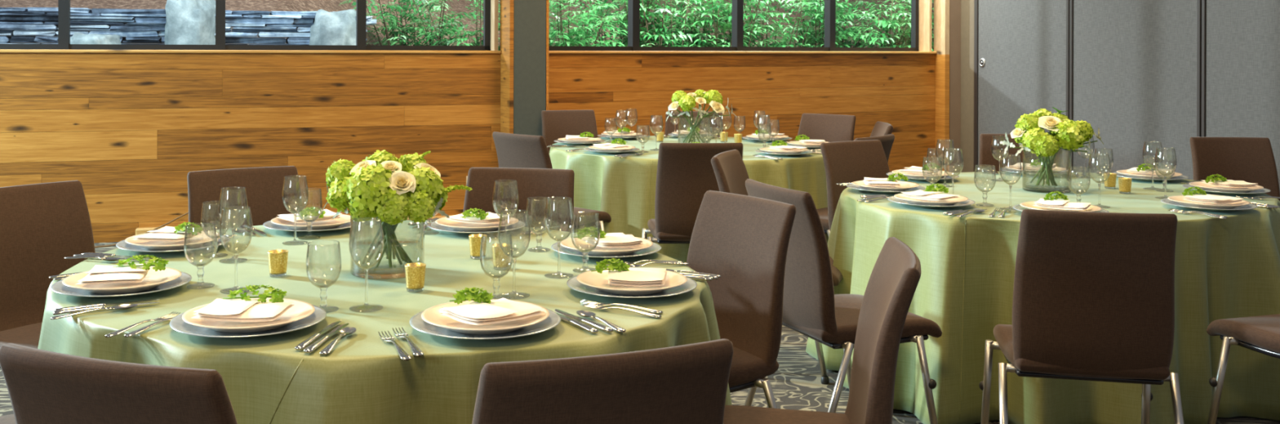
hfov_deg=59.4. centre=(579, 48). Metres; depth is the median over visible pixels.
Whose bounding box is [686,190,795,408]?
banquet chair
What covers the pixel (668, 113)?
dusty miller
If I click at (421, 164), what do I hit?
garden rose
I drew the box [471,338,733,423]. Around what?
banquet chair
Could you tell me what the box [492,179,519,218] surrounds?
bowl
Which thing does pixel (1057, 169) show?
dinner plate
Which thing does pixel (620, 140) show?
sprig
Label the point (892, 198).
charger plate
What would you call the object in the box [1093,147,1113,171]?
bowl
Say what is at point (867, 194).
table knife
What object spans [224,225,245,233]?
soup spoon
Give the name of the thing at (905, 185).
dinner plate
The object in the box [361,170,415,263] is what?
garden rose
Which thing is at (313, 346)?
table knife
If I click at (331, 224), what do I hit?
dinner plate
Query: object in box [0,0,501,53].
window
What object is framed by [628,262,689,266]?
fork
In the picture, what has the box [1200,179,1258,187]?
folded napkin
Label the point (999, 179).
wine glass
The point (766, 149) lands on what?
dinner plate
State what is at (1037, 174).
garden rose
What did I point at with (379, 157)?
hydrangea
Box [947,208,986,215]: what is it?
table knife
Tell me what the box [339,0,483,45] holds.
leafy shrub
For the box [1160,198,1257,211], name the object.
charger plate
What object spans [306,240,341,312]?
water goblet
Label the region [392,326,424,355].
fork
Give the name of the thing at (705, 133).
dinner plate
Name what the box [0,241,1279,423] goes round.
floor
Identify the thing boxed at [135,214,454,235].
baseboard
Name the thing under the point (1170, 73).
wall
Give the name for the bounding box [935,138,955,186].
wine glass
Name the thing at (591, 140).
dinner plate
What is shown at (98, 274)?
folded napkin
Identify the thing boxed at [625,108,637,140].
wine glass
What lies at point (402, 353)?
fork
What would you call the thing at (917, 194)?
folded napkin
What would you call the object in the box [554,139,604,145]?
charger plate
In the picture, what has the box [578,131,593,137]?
sprig
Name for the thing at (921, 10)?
window
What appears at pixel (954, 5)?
column
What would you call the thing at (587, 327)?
table knife
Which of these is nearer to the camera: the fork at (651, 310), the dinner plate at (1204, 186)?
the fork at (651, 310)
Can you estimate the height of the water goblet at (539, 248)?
0.158 m
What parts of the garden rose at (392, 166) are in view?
stem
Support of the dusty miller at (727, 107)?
in the glass vase at (678, 117)
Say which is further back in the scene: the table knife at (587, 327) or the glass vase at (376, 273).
the glass vase at (376, 273)
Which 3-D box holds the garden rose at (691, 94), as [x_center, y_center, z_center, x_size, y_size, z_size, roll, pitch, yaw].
[0.699,0.436,7.004,0.068,0.323,0.107,0,0,0]
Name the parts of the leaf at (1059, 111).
stem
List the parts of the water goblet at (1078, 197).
stem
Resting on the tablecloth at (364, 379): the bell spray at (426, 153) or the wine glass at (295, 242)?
the wine glass at (295, 242)
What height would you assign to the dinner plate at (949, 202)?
0.026 m
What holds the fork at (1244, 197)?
on the tablecloth at (1228, 268)
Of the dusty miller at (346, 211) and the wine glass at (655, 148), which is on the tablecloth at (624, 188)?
the wine glass at (655, 148)
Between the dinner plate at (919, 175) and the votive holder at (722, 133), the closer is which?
the dinner plate at (919, 175)
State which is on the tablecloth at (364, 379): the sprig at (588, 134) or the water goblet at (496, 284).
the water goblet at (496, 284)
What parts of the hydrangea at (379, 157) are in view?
stem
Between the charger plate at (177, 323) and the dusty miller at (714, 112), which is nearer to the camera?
the charger plate at (177, 323)
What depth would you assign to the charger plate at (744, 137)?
7.40 m
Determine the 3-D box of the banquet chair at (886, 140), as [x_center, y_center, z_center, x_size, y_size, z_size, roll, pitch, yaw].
[1.411,0.924,6.198,0.566,0.909,0.534,0,0,42]
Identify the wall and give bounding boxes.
[0,7,376,44]
[0,52,500,242]
[548,53,935,172]
[960,0,1279,190]
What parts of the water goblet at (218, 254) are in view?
stem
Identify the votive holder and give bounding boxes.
[267,248,288,277]
[404,262,426,292]
[468,233,487,259]
[491,243,511,270]
[655,131,663,142]
[720,131,728,142]
[733,133,742,142]
[1103,173,1116,188]
[1118,177,1132,193]
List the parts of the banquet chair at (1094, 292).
leg, leg, seat, backrest, leg, leg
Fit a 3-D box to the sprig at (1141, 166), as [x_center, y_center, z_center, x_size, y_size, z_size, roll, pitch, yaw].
[2.669,0.558,5.269,0.100,0.042,0.056,0,0,-19]
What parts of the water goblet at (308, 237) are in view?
stem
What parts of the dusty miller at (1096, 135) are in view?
stem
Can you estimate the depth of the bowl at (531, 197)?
3.40 m
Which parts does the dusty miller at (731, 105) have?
stem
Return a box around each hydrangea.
[325,159,413,262]
[325,177,407,262]
[342,164,401,258]
[347,200,386,253]
[361,149,397,267]
[366,165,444,262]
[367,152,427,261]
[372,187,409,258]
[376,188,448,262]
[379,190,435,250]
[671,89,700,142]
[678,93,696,142]
[683,89,723,142]
[688,88,704,142]
[1013,134,1057,186]
[1014,113,1053,185]
[1020,127,1048,184]
[1031,108,1054,186]
[1032,132,1059,184]
[1040,120,1094,177]
[1045,118,1085,182]
[1046,111,1069,184]
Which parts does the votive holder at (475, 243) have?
glass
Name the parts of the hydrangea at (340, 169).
stem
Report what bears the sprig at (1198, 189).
on the folded napkin at (1208, 198)
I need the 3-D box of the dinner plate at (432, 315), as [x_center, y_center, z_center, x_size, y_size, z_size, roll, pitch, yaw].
[-0.205,0.593,2.450,0.280,0.026,0.280,0,0,0]
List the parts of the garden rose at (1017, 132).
stem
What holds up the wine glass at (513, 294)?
on the tablecloth at (364, 379)
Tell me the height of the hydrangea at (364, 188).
0.276 m
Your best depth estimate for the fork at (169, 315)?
2.44 m
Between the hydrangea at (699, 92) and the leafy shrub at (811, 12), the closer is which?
the hydrangea at (699, 92)
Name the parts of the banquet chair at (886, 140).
seat, backrest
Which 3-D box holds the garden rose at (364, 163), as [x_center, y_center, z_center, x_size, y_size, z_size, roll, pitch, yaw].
[-0.546,0.448,3.026,0.146,0.292,0.073,0,0,-15]
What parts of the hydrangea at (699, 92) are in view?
stem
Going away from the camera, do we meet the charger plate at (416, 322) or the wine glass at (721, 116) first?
the charger plate at (416, 322)
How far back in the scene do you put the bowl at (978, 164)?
4.42 m
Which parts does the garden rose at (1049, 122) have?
stem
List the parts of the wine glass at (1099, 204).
stem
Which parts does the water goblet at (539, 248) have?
stem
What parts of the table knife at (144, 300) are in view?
handle, blade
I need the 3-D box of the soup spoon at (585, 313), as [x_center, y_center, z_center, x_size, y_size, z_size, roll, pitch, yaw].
[0.047,0.607,2.500,0.037,0.012,0.187,0,0,-31]
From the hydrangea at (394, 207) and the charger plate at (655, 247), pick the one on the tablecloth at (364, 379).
the charger plate at (655, 247)
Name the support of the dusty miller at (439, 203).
in the glass vase at (376, 273)
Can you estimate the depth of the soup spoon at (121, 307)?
2.57 m
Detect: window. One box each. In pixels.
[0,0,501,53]
[548,0,937,53]
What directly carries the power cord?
attached to the wall at (131, 128)
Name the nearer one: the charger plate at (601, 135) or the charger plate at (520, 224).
the charger plate at (520, 224)
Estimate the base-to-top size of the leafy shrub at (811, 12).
2.090 m
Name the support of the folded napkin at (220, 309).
on the dinner plate at (301, 309)
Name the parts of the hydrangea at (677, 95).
stem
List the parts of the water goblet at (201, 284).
stem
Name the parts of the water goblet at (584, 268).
stem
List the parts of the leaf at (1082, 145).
stem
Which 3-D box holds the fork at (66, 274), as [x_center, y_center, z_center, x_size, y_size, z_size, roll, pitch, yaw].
[-1.308,0.603,3.004,0.207,0.012,0.026,0,0,-20]
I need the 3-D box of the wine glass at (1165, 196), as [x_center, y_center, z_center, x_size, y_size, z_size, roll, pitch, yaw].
[2.436,0.517,4.648,0.082,0.210,0.082,0,0,9]
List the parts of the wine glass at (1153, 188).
stem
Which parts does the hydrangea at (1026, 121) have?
stem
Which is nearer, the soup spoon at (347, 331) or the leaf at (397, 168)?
the soup spoon at (347, 331)
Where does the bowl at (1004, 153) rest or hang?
on the wine glass at (1010, 206)
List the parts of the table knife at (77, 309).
handle, blade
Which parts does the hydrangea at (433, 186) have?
stem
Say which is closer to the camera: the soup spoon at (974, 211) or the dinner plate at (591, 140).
the soup spoon at (974, 211)
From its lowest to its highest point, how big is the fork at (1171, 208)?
0.012 m
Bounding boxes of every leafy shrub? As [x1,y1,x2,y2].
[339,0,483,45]
[391,0,500,50]
[548,0,627,46]
[548,0,705,46]
[604,0,731,46]
[642,0,786,46]
[682,0,842,47]
[751,0,894,47]
[809,0,933,50]
[835,0,933,51]
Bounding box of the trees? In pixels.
[0,0,933,50]
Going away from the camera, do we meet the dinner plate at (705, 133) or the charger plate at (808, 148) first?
the charger plate at (808, 148)
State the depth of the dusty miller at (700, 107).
6.91 m
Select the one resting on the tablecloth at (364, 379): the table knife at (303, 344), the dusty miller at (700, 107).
the table knife at (303, 344)
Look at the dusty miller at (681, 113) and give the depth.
6.94 m
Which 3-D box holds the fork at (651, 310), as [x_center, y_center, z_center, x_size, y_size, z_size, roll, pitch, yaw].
[0.100,0.607,2.640,0.207,0.012,0.026,0,0,27]
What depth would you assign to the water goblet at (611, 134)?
7.35 m
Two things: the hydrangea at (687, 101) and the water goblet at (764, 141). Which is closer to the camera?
the water goblet at (764, 141)
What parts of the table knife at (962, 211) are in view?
handle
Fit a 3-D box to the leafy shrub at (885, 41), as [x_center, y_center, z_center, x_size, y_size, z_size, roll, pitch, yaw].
[3.771,-0.158,14.347,1.897,1.862,1.676,0,0,-8]
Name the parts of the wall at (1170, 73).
dark edge trim, partition panel, panel seam trim, panel seam trim, partition panel, panel seam trim, panel seam trim, partition panel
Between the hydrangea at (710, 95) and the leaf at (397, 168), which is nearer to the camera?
the leaf at (397, 168)
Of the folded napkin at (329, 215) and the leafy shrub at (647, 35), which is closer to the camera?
the folded napkin at (329, 215)
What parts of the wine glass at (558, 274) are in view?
stem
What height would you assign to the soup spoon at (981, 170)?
0.012 m
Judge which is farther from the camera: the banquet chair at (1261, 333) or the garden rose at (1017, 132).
the garden rose at (1017, 132)
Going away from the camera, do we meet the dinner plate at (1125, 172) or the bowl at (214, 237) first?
the bowl at (214, 237)
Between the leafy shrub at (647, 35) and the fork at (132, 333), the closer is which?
the fork at (132, 333)
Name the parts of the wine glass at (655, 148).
stem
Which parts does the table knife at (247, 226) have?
handle, blade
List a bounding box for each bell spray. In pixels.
[374,184,472,259]
[378,151,431,263]
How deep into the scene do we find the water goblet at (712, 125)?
6.75 m
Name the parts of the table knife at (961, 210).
handle, blade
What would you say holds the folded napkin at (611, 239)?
on the dinner plate at (579, 243)
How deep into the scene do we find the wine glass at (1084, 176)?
5.39 m
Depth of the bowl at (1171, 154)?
4.87 m
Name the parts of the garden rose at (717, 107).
stem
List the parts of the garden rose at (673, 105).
stem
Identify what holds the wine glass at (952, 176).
on the tablecloth at (1228, 268)
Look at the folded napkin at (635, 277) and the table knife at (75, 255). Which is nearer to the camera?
the folded napkin at (635, 277)
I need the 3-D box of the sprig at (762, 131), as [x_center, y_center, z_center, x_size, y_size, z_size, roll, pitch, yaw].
[1.213,0.554,7.466,0.100,0.042,0.056,0,0,-3]
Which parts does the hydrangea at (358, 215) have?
stem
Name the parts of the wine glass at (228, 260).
stem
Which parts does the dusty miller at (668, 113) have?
stem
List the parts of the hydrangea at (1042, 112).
stem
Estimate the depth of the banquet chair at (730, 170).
4.88 m
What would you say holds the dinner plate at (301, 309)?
on the tablecloth at (364, 379)
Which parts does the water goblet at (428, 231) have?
stem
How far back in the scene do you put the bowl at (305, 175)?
3.51 m
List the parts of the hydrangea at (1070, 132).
stem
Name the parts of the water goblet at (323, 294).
stem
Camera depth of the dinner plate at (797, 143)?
6.89 m
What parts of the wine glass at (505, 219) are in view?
stem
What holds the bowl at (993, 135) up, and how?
on the wine glass at (999, 179)
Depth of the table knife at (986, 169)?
5.63 m
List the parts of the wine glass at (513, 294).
stem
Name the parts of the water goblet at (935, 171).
stem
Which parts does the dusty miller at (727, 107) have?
stem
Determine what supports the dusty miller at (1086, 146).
in the glass vase at (1032, 188)
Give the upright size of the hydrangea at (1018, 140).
0.262 m
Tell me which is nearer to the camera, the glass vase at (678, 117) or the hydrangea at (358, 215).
the hydrangea at (358, 215)
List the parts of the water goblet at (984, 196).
stem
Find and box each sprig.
[112,254,168,271]
[173,222,204,235]
[222,284,287,302]
[296,206,325,217]
[449,287,493,304]
[460,208,488,220]
[573,226,606,239]
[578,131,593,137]
[591,257,630,273]
[610,137,626,144]
[617,127,630,132]
[753,128,768,134]
[771,139,787,146]
[795,134,809,140]
[887,172,908,181]
[921,162,941,170]
[925,183,948,192]
[1029,159,1048,166]
[1043,191,1068,199]
[1136,163,1156,171]
[1182,186,1206,195]
[1204,173,1227,182]
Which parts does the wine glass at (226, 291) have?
stem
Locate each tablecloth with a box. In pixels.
[37,220,732,423]
[549,135,828,262]
[805,171,1279,423]
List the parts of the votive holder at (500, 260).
glass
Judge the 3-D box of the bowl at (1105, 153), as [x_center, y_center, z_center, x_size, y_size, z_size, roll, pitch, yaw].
[2.041,0.468,4.389,0.082,0.116,0.082,0,0,39]
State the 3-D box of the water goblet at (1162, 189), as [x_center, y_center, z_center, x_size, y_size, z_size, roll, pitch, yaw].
[2.555,0.543,4.883,0.081,0.158,0.081,0,0,14]
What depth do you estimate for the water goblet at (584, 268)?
3.09 m
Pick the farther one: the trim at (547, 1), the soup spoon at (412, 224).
the trim at (547, 1)
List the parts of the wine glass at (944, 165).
stem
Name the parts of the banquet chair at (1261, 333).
leg, seat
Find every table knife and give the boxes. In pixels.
[53,298,159,311]
[53,302,159,315]
[73,253,137,259]
[81,252,149,258]
[235,223,255,235]
[242,223,266,235]
[294,320,341,350]
[302,322,349,353]
[412,217,439,228]
[550,144,586,146]
[555,308,613,332]
[556,312,598,333]
[613,152,643,156]
[679,272,718,279]
[684,275,712,280]
[860,194,893,196]
[860,195,886,198]
[942,208,982,214]
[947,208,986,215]
[982,168,994,173]
[1252,203,1278,208]
[1255,204,1273,208]
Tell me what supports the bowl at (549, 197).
on the wine glass at (558, 274)
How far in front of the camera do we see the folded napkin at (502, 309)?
2.41 m
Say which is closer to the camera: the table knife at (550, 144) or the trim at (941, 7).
the table knife at (550, 144)
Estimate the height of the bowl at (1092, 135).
0.116 m
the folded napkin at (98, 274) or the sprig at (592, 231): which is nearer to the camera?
the folded napkin at (98, 274)
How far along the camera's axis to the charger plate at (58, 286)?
2.78 m
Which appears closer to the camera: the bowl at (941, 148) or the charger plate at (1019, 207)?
the charger plate at (1019, 207)
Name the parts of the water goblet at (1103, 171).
stem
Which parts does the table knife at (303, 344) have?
handle, blade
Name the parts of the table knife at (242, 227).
handle, blade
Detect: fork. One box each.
[48,271,81,278]
[53,275,68,279]
[105,311,180,337]
[124,316,174,337]
[363,219,374,225]
[377,330,412,359]
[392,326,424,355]
[517,225,548,234]
[531,225,559,234]
[580,299,662,313]
[580,302,662,317]
[617,259,683,264]
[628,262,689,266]
[753,155,778,159]
[754,154,782,159]
[857,196,888,200]
[864,197,887,202]
[987,207,1002,217]
[998,207,1012,217]
[1168,209,1226,218]
[1170,208,1227,217]
[1180,180,1203,183]
[1236,195,1279,198]
[1244,196,1279,199]
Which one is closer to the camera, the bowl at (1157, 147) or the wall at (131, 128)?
the bowl at (1157, 147)
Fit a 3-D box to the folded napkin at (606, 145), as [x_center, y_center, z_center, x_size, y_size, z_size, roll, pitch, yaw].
[0.186,0.572,6.588,0.152,0.023,0.184,0,0,-44]
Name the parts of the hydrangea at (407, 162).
stem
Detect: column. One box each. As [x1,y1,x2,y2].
[513,0,546,135]
[949,0,960,172]
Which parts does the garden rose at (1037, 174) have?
stem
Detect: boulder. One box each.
[70,31,121,44]
[164,0,215,44]
[309,8,355,44]
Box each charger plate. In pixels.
[50,271,191,297]
[115,235,231,253]
[169,304,326,337]
[262,219,362,232]
[409,308,560,338]
[429,219,525,234]
[551,241,661,258]
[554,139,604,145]
[566,275,697,298]
[583,147,639,153]
[597,133,645,139]
[667,133,715,137]
[742,136,792,142]
[755,149,813,155]
[786,142,820,149]
[846,182,925,193]
[886,171,959,181]
[887,195,975,208]
[1000,167,1069,176]
[1013,204,1109,212]
[1111,172,1188,182]
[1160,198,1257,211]
[1182,183,1271,195]
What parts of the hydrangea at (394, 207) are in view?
stem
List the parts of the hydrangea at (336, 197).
stem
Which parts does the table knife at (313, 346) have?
handle, blade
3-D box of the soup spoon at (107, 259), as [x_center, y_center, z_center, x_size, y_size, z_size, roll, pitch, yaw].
[-1.399,0.603,3.217,0.187,0.012,0.037,0,0,17]
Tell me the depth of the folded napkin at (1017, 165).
5.50 m
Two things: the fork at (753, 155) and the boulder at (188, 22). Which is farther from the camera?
the boulder at (188, 22)
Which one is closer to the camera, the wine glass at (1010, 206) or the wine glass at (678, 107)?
the wine glass at (1010, 206)
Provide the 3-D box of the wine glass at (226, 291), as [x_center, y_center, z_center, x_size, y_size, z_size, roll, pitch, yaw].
[-0.866,0.506,2.827,0.082,0.210,0.082,0,0,-40]
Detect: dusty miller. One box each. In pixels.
[320,181,408,262]
[332,206,394,252]
[376,197,449,258]
[666,105,704,142]
[677,110,693,142]
[684,105,737,142]
[691,97,729,142]
[692,104,707,126]
[698,107,719,123]
[1000,132,1021,155]
[1015,142,1054,185]
[1035,127,1103,185]
[1039,137,1093,184]
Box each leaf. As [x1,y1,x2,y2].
[387,168,398,258]
[1042,106,1067,186]
[1056,145,1085,154]
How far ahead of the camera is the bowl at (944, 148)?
4.58 m
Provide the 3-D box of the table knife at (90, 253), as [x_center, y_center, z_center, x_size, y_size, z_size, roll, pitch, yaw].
[-1.349,0.603,3.261,0.230,0.010,0.020,0,0,16]
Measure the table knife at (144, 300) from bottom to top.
0.010 m
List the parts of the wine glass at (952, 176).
stem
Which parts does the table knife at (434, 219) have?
blade, handle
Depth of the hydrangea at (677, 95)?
6.98 m
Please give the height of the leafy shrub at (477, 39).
1.586 m
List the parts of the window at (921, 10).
sill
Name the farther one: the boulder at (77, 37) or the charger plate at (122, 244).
the boulder at (77, 37)
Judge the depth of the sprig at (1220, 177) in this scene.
4.81 m
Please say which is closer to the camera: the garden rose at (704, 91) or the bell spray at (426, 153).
the bell spray at (426, 153)
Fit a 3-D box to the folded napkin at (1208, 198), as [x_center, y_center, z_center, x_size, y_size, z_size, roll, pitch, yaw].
[2.443,0.579,4.321,0.184,0.023,0.152,0,0,-31]
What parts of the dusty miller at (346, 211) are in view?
stem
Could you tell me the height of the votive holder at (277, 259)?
0.066 m
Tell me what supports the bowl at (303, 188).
on the water goblet at (308, 237)
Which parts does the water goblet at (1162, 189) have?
stem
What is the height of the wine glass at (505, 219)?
0.210 m
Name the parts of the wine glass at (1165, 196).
stem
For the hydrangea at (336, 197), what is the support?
in the glass vase at (376, 273)
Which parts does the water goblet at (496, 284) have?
stem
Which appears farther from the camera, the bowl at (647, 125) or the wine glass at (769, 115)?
the wine glass at (769, 115)
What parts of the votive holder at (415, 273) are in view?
glass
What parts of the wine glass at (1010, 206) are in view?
stem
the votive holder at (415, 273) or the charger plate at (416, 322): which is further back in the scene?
the votive holder at (415, 273)
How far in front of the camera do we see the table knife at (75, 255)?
3.24 m
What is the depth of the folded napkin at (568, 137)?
7.13 m
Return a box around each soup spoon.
[50,303,137,319]
[64,256,119,261]
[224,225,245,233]
[319,326,355,355]
[408,217,431,226]
[546,145,577,146]
[576,310,626,332]
[619,153,642,157]
[666,268,721,276]
[862,195,891,199]
[956,209,985,217]
[975,168,988,172]
[1249,201,1279,207]
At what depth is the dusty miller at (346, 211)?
3.01 m
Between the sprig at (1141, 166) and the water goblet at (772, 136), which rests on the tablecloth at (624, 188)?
the water goblet at (772, 136)
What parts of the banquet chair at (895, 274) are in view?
seat, backrest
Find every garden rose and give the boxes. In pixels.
[349,160,402,264]
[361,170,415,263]
[375,162,440,261]
[380,160,401,258]
[668,101,704,142]
[685,100,724,141]
[687,92,696,142]
[689,91,706,142]
[693,97,706,131]
[1010,127,1047,178]
[1030,119,1067,182]
[1036,115,1062,182]
[1036,124,1095,185]
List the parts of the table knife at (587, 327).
blade, handle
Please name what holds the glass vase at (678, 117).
on the tablecloth at (624, 188)
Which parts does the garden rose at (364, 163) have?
stem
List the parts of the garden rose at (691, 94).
stem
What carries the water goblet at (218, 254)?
on the tablecloth at (364, 379)
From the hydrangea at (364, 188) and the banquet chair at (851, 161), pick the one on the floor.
the banquet chair at (851, 161)
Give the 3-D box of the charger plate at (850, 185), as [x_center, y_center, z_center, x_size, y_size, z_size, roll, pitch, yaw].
[1.325,0.607,4.841,0.330,0.021,0.330,0,0,-3]
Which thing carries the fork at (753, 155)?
on the tablecloth at (624, 188)
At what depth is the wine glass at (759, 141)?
7.33 m
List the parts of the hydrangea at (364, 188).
stem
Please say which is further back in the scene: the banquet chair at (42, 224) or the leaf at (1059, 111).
the leaf at (1059, 111)
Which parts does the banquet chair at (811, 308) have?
leg, backrest, leg, leg, seat, leg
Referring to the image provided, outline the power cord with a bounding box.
[94,212,188,247]
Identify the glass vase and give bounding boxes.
[350,209,424,279]
[678,117,710,142]
[1022,149,1071,192]
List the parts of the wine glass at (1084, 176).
stem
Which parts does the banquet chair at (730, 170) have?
backrest, leg, seat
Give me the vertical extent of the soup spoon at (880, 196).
0.012 m
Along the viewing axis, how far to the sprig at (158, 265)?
2.86 m
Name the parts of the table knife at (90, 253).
handle, blade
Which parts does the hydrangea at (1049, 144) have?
stem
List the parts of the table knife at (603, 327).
blade, handle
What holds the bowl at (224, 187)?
on the wine glass at (228, 260)
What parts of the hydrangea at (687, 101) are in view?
stem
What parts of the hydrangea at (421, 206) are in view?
stem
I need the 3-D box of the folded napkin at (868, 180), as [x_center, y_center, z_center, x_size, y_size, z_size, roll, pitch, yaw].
[1.307,0.575,4.836,0.152,0.023,0.184,0,0,8]
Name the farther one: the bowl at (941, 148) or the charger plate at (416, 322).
the bowl at (941, 148)
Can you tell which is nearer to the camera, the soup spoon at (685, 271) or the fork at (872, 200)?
the soup spoon at (685, 271)
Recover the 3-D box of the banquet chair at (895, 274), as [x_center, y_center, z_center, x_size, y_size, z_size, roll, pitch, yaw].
[0.501,0.921,2.630,0.566,0.909,0.534,0,0,10]
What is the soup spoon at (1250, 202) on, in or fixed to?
on the tablecloth at (1228, 268)
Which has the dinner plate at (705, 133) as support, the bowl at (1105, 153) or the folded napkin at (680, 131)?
the folded napkin at (680, 131)
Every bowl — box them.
[183,222,217,266]
[200,200,230,238]
[218,186,248,228]
[219,205,253,253]
[281,175,308,213]
[296,187,322,222]
[306,240,341,287]
[348,217,383,268]
[480,231,512,278]
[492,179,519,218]
[497,208,530,257]
[525,196,552,232]
[543,196,573,240]
[570,211,599,252]
[635,124,649,142]
[926,147,945,171]
[935,138,955,165]
[942,147,963,177]
[973,164,995,191]
[991,135,1008,160]
[999,153,1022,184]
[1076,134,1094,158]
[1088,152,1111,182]
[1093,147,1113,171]
[1142,141,1163,168]
[1154,146,1177,175]
[1154,154,1175,178]
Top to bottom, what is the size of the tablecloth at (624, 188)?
0.751 m
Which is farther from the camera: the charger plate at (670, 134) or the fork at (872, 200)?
the charger plate at (670, 134)
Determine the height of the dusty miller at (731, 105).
0.256 m
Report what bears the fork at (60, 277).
on the tablecloth at (364, 379)
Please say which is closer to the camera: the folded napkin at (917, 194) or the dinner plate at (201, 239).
the dinner plate at (201, 239)
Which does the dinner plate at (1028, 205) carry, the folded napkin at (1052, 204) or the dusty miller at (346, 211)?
the folded napkin at (1052, 204)
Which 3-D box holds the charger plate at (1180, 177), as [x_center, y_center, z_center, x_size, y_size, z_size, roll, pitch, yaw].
[2.703,0.611,5.308,0.330,0.021,0.330,0,0,-31]
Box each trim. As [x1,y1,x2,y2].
[499,0,513,133]
[545,0,549,110]
[933,0,949,54]
[934,53,949,171]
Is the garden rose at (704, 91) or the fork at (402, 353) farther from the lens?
the garden rose at (704, 91)
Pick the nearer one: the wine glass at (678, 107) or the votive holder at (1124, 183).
the votive holder at (1124, 183)
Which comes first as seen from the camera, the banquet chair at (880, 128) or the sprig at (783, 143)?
the sprig at (783, 143)
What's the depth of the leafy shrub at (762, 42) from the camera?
13.46 m
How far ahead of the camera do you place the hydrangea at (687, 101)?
6.89 m
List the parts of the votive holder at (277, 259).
glass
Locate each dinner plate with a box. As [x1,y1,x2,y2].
[62,266,182,293]
[124,230,222,250]
[182,297,315,333]
[271,213,350,230]
[421,298,549,334]
[435,216,518,231]
[557,137,601,142]
[560,236,653,256]
[576,266,687,294]
[588,145,635,151]
[600,132,641,137]
[671,131,711,136]
[746,134,788,139]
[759,146,808,153]
[786,140,826,146]
[852,180,919,191]
[892,168,953,178]
[893,192,968,205]
[1005,164,1066,173]
[1019,200,1102,212]
[1116,169,1182,178]
[1167,195,1250,208]
[1188,181,1263,192]
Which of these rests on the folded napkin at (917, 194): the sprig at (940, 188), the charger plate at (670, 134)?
the sprig at (940, 188)
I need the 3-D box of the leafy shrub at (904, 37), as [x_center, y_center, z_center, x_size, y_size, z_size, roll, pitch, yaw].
[4.378,-0.217,14.942,1.805,1.981,2.074,0,0,34]
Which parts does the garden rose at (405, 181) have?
stem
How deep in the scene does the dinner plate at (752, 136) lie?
7.41 m
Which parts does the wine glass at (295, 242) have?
stem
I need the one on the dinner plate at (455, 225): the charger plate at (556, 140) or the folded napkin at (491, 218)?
the folded napkin at (491, 218)
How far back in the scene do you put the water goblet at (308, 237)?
3.60 m
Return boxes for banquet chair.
[0,180,95,368]
[0,342,237,423]
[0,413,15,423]
[186,165,302,231]
[462,167,574,232]
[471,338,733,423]
[492,131,611,231]
[541,109,597,153]
[642,142,742,244]
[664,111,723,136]
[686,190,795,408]
[711,149,842,384]
[723,236,921,423]
[743,178,942,423]
[797,113,855,142]
[817,133,894,235]
[820,139,889,231]
[870,120,893,137]
[978,133,1063,171]
[978,208,1183,423]
[1189,136,1279,200]
[1206,313,1279,423]
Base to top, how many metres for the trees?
4.150 m
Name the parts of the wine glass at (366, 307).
stem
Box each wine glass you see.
[218,186,248,263]
[219,205,253,293]
[281,175,308,244]
[348,217,383,311]
[492,179,519,251]
[497,208,530,298]
[543,196,573,278]
[615,110,627,142]
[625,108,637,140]
[649,115,662,150]
[669,106,680,137]
[709,115,723,142]
[719,114,731,142]
[753,110,765,143]
[756,115,770,149]
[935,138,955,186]
[942,147,963,194]
[991,135,1008,181]
[999,153,1022,210]
[1075,134,1094,178]
[1088,152,1111,208]
[1142,141,1163,190]
[1154,146,1177,199]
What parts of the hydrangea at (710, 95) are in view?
stem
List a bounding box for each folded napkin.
[75,262,148,284]
[133,226,203,241]
[191,297,294,321]
[276,208,342,222]
[440,297,545,324]
[446,211,512,223]
[565,134,589,139]
[581,232,644,247]
[592,142,630,148]
[603,130,634,134]
[608,266,666,286]
[675,128,704,133]
[751,132,784,137]
[768,145,807,151]
[799,139,824,144]
[862,177,901,186]
[898,165,937,173]
[900,189,959,200]
[1013,162,1056,168]
[1032,198,1090,210]
[1126,167,1173,174]
[1182,193,1244,204]
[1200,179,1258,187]
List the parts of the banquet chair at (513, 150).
backrest, seat, leg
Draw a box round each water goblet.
[183,222,217,288]
[200,200,230,257]
[296,187,322,239]
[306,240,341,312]
[417,212,439,235]
[480,231,512,299]
[525,196,552,252]
[570,211,599,272]
[604,117,617,142]
[635,124,649,152]
[699,124,712,142]
[733,115,745,139]
[757,124,771,147]
[766,119,779,144]
[922,156,942,191]
[926,147,945,183]
[973,164,995,206]
[1067,165,1090,202]
[1093,147,1113,183]
[1154,154,1175,191]
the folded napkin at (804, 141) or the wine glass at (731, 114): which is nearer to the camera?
the folded napkin at (804, 141)
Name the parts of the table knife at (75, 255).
handle, blade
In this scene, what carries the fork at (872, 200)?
on the tablecloth at (1228, 268)
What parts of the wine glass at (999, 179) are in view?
stem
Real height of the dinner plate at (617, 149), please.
0.026 m
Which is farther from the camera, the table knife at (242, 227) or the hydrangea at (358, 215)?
the table knife at (242, 227)
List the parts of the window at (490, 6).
sill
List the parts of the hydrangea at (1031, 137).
stem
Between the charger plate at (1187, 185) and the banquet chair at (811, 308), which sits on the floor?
the banquet chair at (811, 308)
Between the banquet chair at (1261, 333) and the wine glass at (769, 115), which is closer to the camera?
the banquet chair at (1261, 333)
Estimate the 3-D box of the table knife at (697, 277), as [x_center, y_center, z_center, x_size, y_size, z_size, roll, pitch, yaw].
[0.241,0.608,2.992,0.230,0.010,0.020,0,0,17]
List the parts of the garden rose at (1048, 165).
stem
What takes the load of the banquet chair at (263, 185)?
on the floor
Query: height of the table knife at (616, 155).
0.010 m

